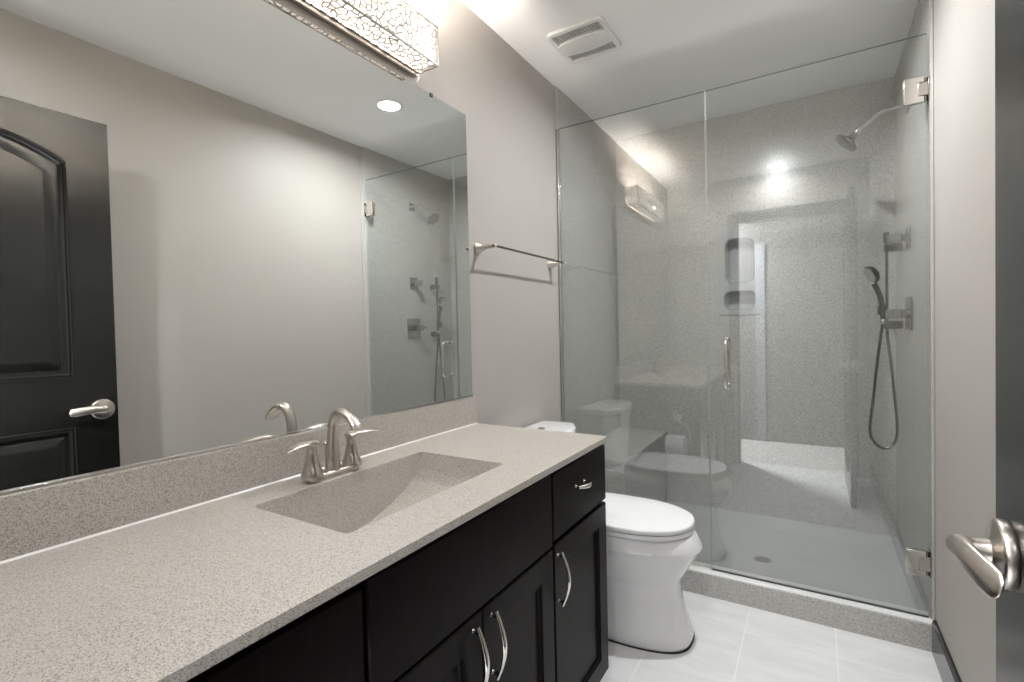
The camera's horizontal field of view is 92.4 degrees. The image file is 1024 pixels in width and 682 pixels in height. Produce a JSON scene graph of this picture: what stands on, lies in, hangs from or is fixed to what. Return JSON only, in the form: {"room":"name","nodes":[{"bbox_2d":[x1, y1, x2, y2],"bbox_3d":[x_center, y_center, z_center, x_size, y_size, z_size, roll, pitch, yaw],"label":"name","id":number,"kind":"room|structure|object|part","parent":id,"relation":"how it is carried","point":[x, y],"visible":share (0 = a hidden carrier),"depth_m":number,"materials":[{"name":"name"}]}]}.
{"room":"bathroom","nodes":[
{"label":"bathroom","id":0,"kind":"room"},
{"bbox_2d":[273,0,619,435],"bbox_3d":[-0.160,-0.070,2.069,0.108,2.548,3.540,-1,1,32],"label":"wall","id":1,"kind":"structure","parent":0,"point":[508,106],"depth_m":2.37,"materials":[{"name":"paint"}]},
{"bbox_2d":[0,0,472,494],"bbox_3d":[-0.562,-0.313,1.308,0.014,1.108,1.478,-1,1,32],"label":"wall mirror","id":2,"kind":"object","parent":1,"relation":"attached to","point":[224,223],"visible":1,"depth_m":1.10,"materials":[{"name":"silver mirror"}]},
{"bbox_2d":[0,395,476,560],"bbox_3d":[-0.555,0.297,1.314,0.020,0.111,1.547,-1,1,32],"label":"backsplash","id":3,"kind":"structure","parent":1,"relation":"attached to","point":[31,520],"depth_m":1.04,"materials":[{"name":"stone"}]},
{"bbox_2d":[290,0,438,76],"bbox_3d":[-0.490,-0.976,1.357,0.106,0.144,0.764,-1,1,32],"label":"vanity light","id":4,"kind":"object","parent":1,"relation":"attached to","point":[389,29],"visible":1,"depth_m":1.50,"materials":[{"name":"white glass"}]},
{"bbox_3d":[-0.448,-0.982,1.331,0.001,0.134,0.761,-1,1,32],"label":"lattice panel","id":5,"kind":"part","parent":4,"relation":"part of","materials":[{"name":"glass"}]},
{"bbox_2d":[474,241,565,268],"bbox_3d":[0.067,-0.392,2.264,0.096,0.053,0.697,-1,1,32],"label":"towel bar","id":6,"kind":"object","parent":1,"relation":"attached to","point":[479,247],"visible":1,"depth_m":2.07,"materials":[{"name":"silver metal"}]},
{"bbox_3d":[-0.101,-0.382,1.990,0.096,0.053,0.053,-1,1,32],"label":"post","id":7,"kind":"part","parent":6,"relation":"part of","materials":[{"name":"silver metal"}]},
{"bbox_3d":[0.099,-0.392,2.245,0.010,0.010,0.670,-1,1,32],"label":"rod","id":8,"kind":"part","parent":6,"relation":"part of","materials":[{"name":"silver metal"}]},
{"bbox_3d":[0.236,-0.402,2.539,0.096,0.053,0.053,-1,1,32],"label":"post","id":9,"kind":"part","parent":6,"relation":"part of","materials":[{"name":"silver metal"}]},
{"bbox_2d":[555,87,561,404],"bbox_3d":[0.265,-0.146,2.667,0.007,2.441,0.016,-1,1,32],"label":"trim","id":10,"kind":"structure","parent":1,"relation":"attached to","point":[556,101],"depth_m":2.65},
{"bbox_2d":[461,0,918,140],"bbox_3d":[0.514,-1.391,1.609,1.760,0.080,3.540,-1,1,32],"label":"ceiling","id":11,"kind":"structure","parent":0,"point":[669,49],"depth_m":2.33,"materials":[{"name":"paint"}]},
{"bbox_2d":[547,15,620,63],"bbox_3d":[0.327,-1.350,2.215,0.262,0.018,0.270,-1,1,32],"label":"ceiling vent","id":12,"kind":"object","parent":11,"relation":"in","point":[591,37],"visible":1,"depth_m":2.19,"materials":[{"name":"white plastic"}]},
{"bbox_2d":[615,77,896,535],"bbox_3d":[1.405,-0.168,3.043,1.556,2.465,0.010,-1,1,32],"label":"wall","id":13,"kind":"structure","parent":0,"point":[789,437],"depth_m":2.94,"materials":[{"name":"stone"}]},
{"bbox_2d":[717,230,760,314],"bbox_3d":[1.421,-0.418,3.065,0.241,0.512,0.096,-1,1,32],"label":"shower niche","id":14,"kind":"object","parent":13,"relation":"attached to","point":[738,253],"visible":1,"depth_m":3.08,"materials":[{"name":"plastic"}]},
{"bbox_2d":[600,590,941,681],"bbox_3d":[0.572,1.226,1.664,1.760,0.060,3.540,-1,1,32],"label":"floor","id":15,"kind":"structure","parent":0,"point":[733,642],"depth_m":1.84,"materials":[{"name":"tile"}]},
{"bbox_2d":[186,444,608,681],"bbox_3d":[-0.297,0.797,1.172,0.597,0.858,1.541,-1,1,32],"label":"vanity cabinet","id":16,"kind":"object","parent":15,"relation":"on","point":[516,591],"visible":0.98,"depth_m":1.06,"materials":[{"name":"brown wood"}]},
{"bbox_3d":[-0.367,0.489,0.583,0.020,0.180,0.476,-1,1,32],"label":"drawer","id":17,"kind":"part","parent":16,"relation":"part of","materials":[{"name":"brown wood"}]},
{"bbox_2d":[0,395,605,681],"bbox_3d":[-0.319,0.373,1.172,0.570,0.267,1.547,-1,1,32],"label":"countertop","id":18,"kind":"structure","parent":16,"relation":"on","point":[164,571],"depth_m":0.88,"materials":[{"name":"stone"}]},
{"bbox_2d":[286,408,378,482],"bbox_3d":[-0.438,0.262,1.263,0.140,0.179,0.286,-1,1,32],"label":"faucet","id":19,"kind":"object","parent":18,"relation":"on","point":[312,471],"visible":1,"depth_m":1.26,"materials":[{"name":"silver metal"}]},
{"bbox_3d":[-0.516,0.259,1.198,0.031,0.019,0.096,-1,1,27],"label":"lever","id":20,"kind":"part","parent":19,"relation":"part of","materials":[{"name":"silver metal"}]},
{"bbox_3d":[-0.501,0.304,1.230,0.054,0.074,0.054,-1,1,32],"label":"handle","id":21,"kind":"part","parent":19,"relation":"part of","materials":[{"name":"silver metal"}]},
{"bbox_3d":[-0.432,0.256,1.259,0.125,0.168,0.045,-1,1,32],"label":"spout","id":22,"kind":"part","parent":19,"relation":"part of","materials":[{"name":"silver metal"}]},
{"bbox_3d":[-0.437,0.301,1.336,0.054,0.074,0.054,-1,1,32],"label":"handle","id":23,"kind":"part","parent":19,"relation":"part of","materials":[{"name":"silver metal"}]},
{"bbox_3d":[-0.415,0.253,1.361,0.031,0.019,0.096,0,2,36],"label":"lever","id":24,"kind":"part","parent":19,"relation":"part of","materials":[{"name":"silver metal"}]},
{"bbox_2d":[256,453,501,532],"bbox_3d":[-0.291,0.428,1.214,0.312,0.153,0.542,-1,1,32],"label":"basin","id":25,"kind":"object","parent":18,"relation":"in","point":[360,500],"depth_m":1.34,"materials":[{"name":"grey stone"}]},
{"bbox_3d":[-0.148,0.870,0.934,0.020,0.572,0.311,-1,1,32],"label":"door","id":26,"kind":"part","parent":16,"relation":"part of","materials":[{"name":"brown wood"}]},
{"bbox_3d":[-0.073,0.608,1.024,0.016,0.012,0.012,-1,1,32],"label":"post","id":27,"kind":"part","parent":16,"relation":"part of","materials":[{"name":"silver metal"}]},
{"bbox_3d":[-0.059,0.672,1.018,0.028,0.154,0.014,-1,1,32],"label":"handle","id":28,"kind":"part","parent":16,"relation":"part of","materials":[{"name":"silver metal"}]},
{"bbox_3d":[-0.038,0.606,1.082,0.016,0.012,0.012,-1,1,32],"label":"post","id":29,"kind":"part","parent":16,"relation":"part of","materials":[{"name":"silver metal"}]},
{"bbox_3d":[-0.035,0.734,1.085,0.016,0.012,0.012,-1,1,32],"label":"post","id":30,"kind":"part","parent":16,"relation":"part of","materials":[{"name":"silver metal"}]},
{"bbox_3d":[-0.024,0.670,1.076,0.028,0.154,0.014,-1,1,32],"label":"handle","id":31,"kind":"part","parent":16,"relation":"part of","materials":[{"name":"silver metal"}]},
{"bbox_3d":[0.023,0.860,1.212,0.020,0.572,0.333,-1,1,32],"label":"door","id":32,"kind":"part","parent":16,"relation":"part of","materials":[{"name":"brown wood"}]},
{"bbox_3d":[0.149,0.660,1.357,0.028,0.154,0.014,-1,1,32],"label":"handle","id":33,"kind":"part","parent":16,"relation":"part of","materials":[{"name":"silver metal"}]},
{"bbox_3d":[0.208,0.453,1.519,0.020,0.187,0.394,-1,1,32],"label":"drawer","id":34,"kind":"part","parent":16,"relation":"part of","materials":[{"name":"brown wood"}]},
{"bbox_3d":[0.217,0.846,1.527,0.020,0.578,0.394,-1,1,32],"label":"door","id":35,"kind":"part","parent":16,"relation":"part of","materials":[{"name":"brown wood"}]},
{"bbox_3d":[0.227,0.435,1.488,0.026,0.014,0.077,-1,1,32],"label":"handle","id":36,"kind":"part","parent":16,"relation":"part of","materials":[{"name":"silver metal"}]},
{"bbox_2d":[525,421,702,653],"bbox_3d":[0.403,0.794,2.111,0.785,0.793,0.438,-1,1,32],"label":"toilet","id":37,"kind":"object","parent":15,"relation":"on","point":[651,544],"visible":0.5,"depth_m":1.90,"materials":[{"name":"ceramic"}]},
{"bbox_3d":[0.152,0.426,2.253,0.215,0.041,0.438,-1,1,32],"label":"tank lid","id":38,"kind":"part","parent":37,"relation":"part of","materials":[{"name":"ceramic"}]},
{"bbox_3d":[0.490,0.718,2.055,0.519,0.026,0.374,-1,1,32],"label":"seat lid","id":39,"kind":"part","parent":37,"relation":"part of","materials":[{"name":"plastic"}]},
{"bbox_3d":[0.495,0.743,2.053,0.505,0.018,0.368,-1,1,32],"label":"seat","id":40,"kind":"part","parent":37,"relation":"part of","materials":[{"name":"plastic"}]},
{"bbox_3d":[0.423,0.972,2.105,0.747,0.436,0.384,-1,1,32],"label":"bowl","id":41,"kind":"part","parent":37,"relation":"part of","materials":[{"name":"ceramic"}]},
{"bbox_2d":[665,500,932,651],"bbox_3d":[1.181,1.108,2.659,1.554,0.107,0.974,-1,1,32],"label":"shower pan","id":42,"kind":"object","parent":15,"relation":"on","point":[860,565],"visible":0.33,"depth_m":2.32,"materials":[{"name":"stone"}]},
{"bbox_2d":[556,91,710,569],"bbox_3d":[0.585,-0.035,2.468,0.752,2.212,0.022,-1,1,32],"label":"fixed glass panel","id":43,"kind":"object","parent":42,"relation":"on","point":[557,130],"visible":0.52,"depth_m":2.65,"materials":[{"name":"clear glass"}]},
{"bbox_2d":[604,427,667,501],"bbox_3d":[0.685,0.848,3.012,0.328,0.469,0.856,-1,1,32],"label":"shower bench","id":44,"kind":"object","parent":42,"relation":"on","point":[635,458],"visible":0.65,"depth_m":2.91,"materials":[{"name":"stone"}]},
{"bbox_3d":[0.680,0.625,3.008,0.328,0.024,0.856,-1,1,32],"label":"seat","id":45,"kind":"part","parent":44,"relation":"part of","materials":[{"name":"stone"}]},
{"bbox_2d":[753,555,773,563],"bbox_3d":[1.286,1.121,2.515,0.096,0.005,0.096,-1,1,32],"label":"shower drain","id":46,"kind":"object","parent":42,"relation":"in","point":[760,559],"visible":1,"depth_m":2.52,"materials":[{"name":"silver metal"}]},
{"bbox_2d":[894,0,995,681],"bbox_3d":[1.245,-0.084,1.205,0.112,2.548,3.540,-1,1,32],"label":"wall","id":47,"kind":"structure","parent":0,"point":[964,30],"depth_m":1.60,"materials":[{"name":"paint"}]},
{"bbox_2d":[705,33,931,617],"bbox_3d":[1.245,-0.041,2.062,0.787,2.211,0.121,-1,1,32],"label":"shower door","id":48,"kind":"structure","parent":47,"relation":"attached to","point":[916,91],"depth_m":1.89,"materials":[{"name":"clear glass"}]},
{"bbox_3d":[0.961,0.102,2.203,0.017,0.228,0.054,-1,1,32],"label":"pull handle","id":49,"kind":"part","parent":48,"relation":"part of","materials":[{"name":"silver metal"}]},
{"bbox_3d":[0.996,0.100,2.259,0.017,0.228,0.054,-1,1,32],"label":"pull handle","id":50,"kind":"part","parent":48,"relation":"part of","materials":[{"name":"silver metal"}]},
{"bbox_3d":[1.564,-0.944,1.848,0.004,0.094,0.056,-1,1,32],"label":"wall plate","id":51,"kind":"part","parent":48,"relation":"part of","materials":[{"name":"silver metal"}]},
{"bbox_3d":[1.604,0.852,1.886,0.004,0.097,0.056,-1,1,32],"label":"wall plate","id":52,"kind":"part","parent":48,"relation":"part of","materials":[{"name":"silver metal"}]},
{"bbox_2d":[836,104,909,150],"bbox_3d":[1.671,-0.997,2.281,0.276,0.193,0.109,-1,1,32],"label":"shower","id":53,"kind":"object","parent":47,"relation":"attached to","point":[847,142],"visible":0.94,"depth_m":2.29,"materials":[{"name":"silver metal"}]},
{"bbox_3d":[1.709,-1.030,2.268,0.185,0.090,0.020,-1,1,29],"label":"arm","id":54,"kind":"part","parent":53,"relation":"part of","materials":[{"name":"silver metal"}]},
{"bbox_2d":[864,266,898,449],"bbox_3d":[1.841,0.083,2.447,0.138,0.918,0.090,-1,1,32],"label":"shower","id":55,"kind":"object","parent":47,"relation":"attached to","point":[872,274],"visible":0.99,"depth_m":2.44,"materials":[{"name":"silver metal"}]},
{"bbox_3d":[1.827,-0.201,2.448,0.060,0.184,0.034,-1,1,32],"label":"handle","id":56,"kind":"part","parent":55,"relation":"part of","materials":[{"name":"silver metal"}]},
{"bbox_2d":[877,232,902,329],"bbox_3d":[1.878,-0.298,2.441,0.101,0.486,0.036,-1,1,32],"label":"slide bar","id":57,"kind":"object","parent":47,"relation":"attached to","point":[892,247],"visible":0.82,"depth_m":2.43,"materials":[{"name":"silver metal"}]},
{"bbox_3d":[1.869,-0.280,2.447,0.013,0.450,0.013,-1,1,32],"label":"rod","id":58,"kind":"part","parent":57,"relation":"part of","materials":[{"name":"silver metal"}]},
{"bbox_2d":[885,297,912,329],"bbox_3d":[1.774,-0.125,2.255,0.086,0.148,0.140,-1,1,32],"label":"valve","id":59,"kind":"object","parent":47,"relation":"attached to","point":[907,313],"visible":1,"depth_m":2.23,"materials":[{"name":"silver metal"}]},
{"bbox_3d":[1.793,-0.125,2.244,0.024,0.040,0.040,-1,1,32],"label":"stem","id":60,"kind":"part","parent":59,"relation":"part of","materials":[{"name":"silver metal"}]},
{"bbox_3d":[1.807,-0.125,2.235,0.009,0.148,0.140,-1,1,32],"label":"plate","id":61,"kind":"part","parent":59,"relation":"part of","materials":[{"name":"silver metal"}]},
{"bbox_2d":[887,226,910,247],"bbox_3d":[1.777,-0.473,2.257,0.078,0.090,0.084,-1,1,32],"label":"valve","id":62,"kind":"object","parent":47,"relation":"attached to","point":[891,238],"visible":1,"depth_m":2.24,"materials":[{"name":"silver metal"}]},
{"bbox_3d":[1.765,-0.473,2.264,0.050,0.038,0.038,-1,1,32],"label":"knob","id":63,"kind":"part","parent":62,"relation":"part of","materials":[{"name":"silver metal"}]},
{"bbox_3d":[1.794,-0.473,2.246,0.022,0.032,0.032,-1,1,32],"label":"stem","id":64,"kind":"part","parent":62,"relation":"part of","materials":[{"name":"silver metal"}]},
{"bbox_3d":[1.807,-0.473,2.239,0.008,0.090,0.084,-1,1,32],"label":"plate","id":65,"kind":"part","parent":62,"relation":"part of","materials":[{"name":"silver metal"}]},
{"bbox_2d":[930,0,935,619],"bbox_3d":[1.567,-0.158,1.826,0.006,2.441,0.024,-1,1,32],"label":"trim","id":66,"kind":"structure","parent":47,"relation":"attached to","point":[931,1],"depth_m":1.82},
{"bbox_2d":[932,620,961,681],"bbox_3d":[0.977,1.141,0.856,0.014,0.126,2.312,-1,1,32],"label":"baseboard","id":67,"kind":"structure","parent":47,"relation":"attached to","point":[948,672],"depth_m":1.70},
{"bbox_3d":[-0.354,-0.026,0.181,1.556,2.548,0.120,-1,1,32],"label":"wall","id":68,"kind":"structure","parent":0,"visible":0},
{"bbox_2d":[945,0,1023,681],"bbox_3d":[0.433,0.151,0.285,0.158,2.131,0.822,-1,1,32],"label":"door","id":69,"kind":"structure","parent":68,"relation":"in","point":[994,562],"depth_m":0.59,"materials":[{"name":"black paint"}]},
{"bbox_3d":[0.542,0.258,0.579,0.034,0.036,0.129,-1,1,32],"label":"lever","id":70,"kind":"part","parent":69,"relation":"part of","materials":[{"name":"silver metal"}]},
{"bbox_3d":[0.592,0.261,0.608,0.036,0.082,0.082,-1,1,32],"label":"lever handle","id":71,"kind":"part","parent":69,"relation":"part of","materials":[{"name":"silver metal"}]}
]}

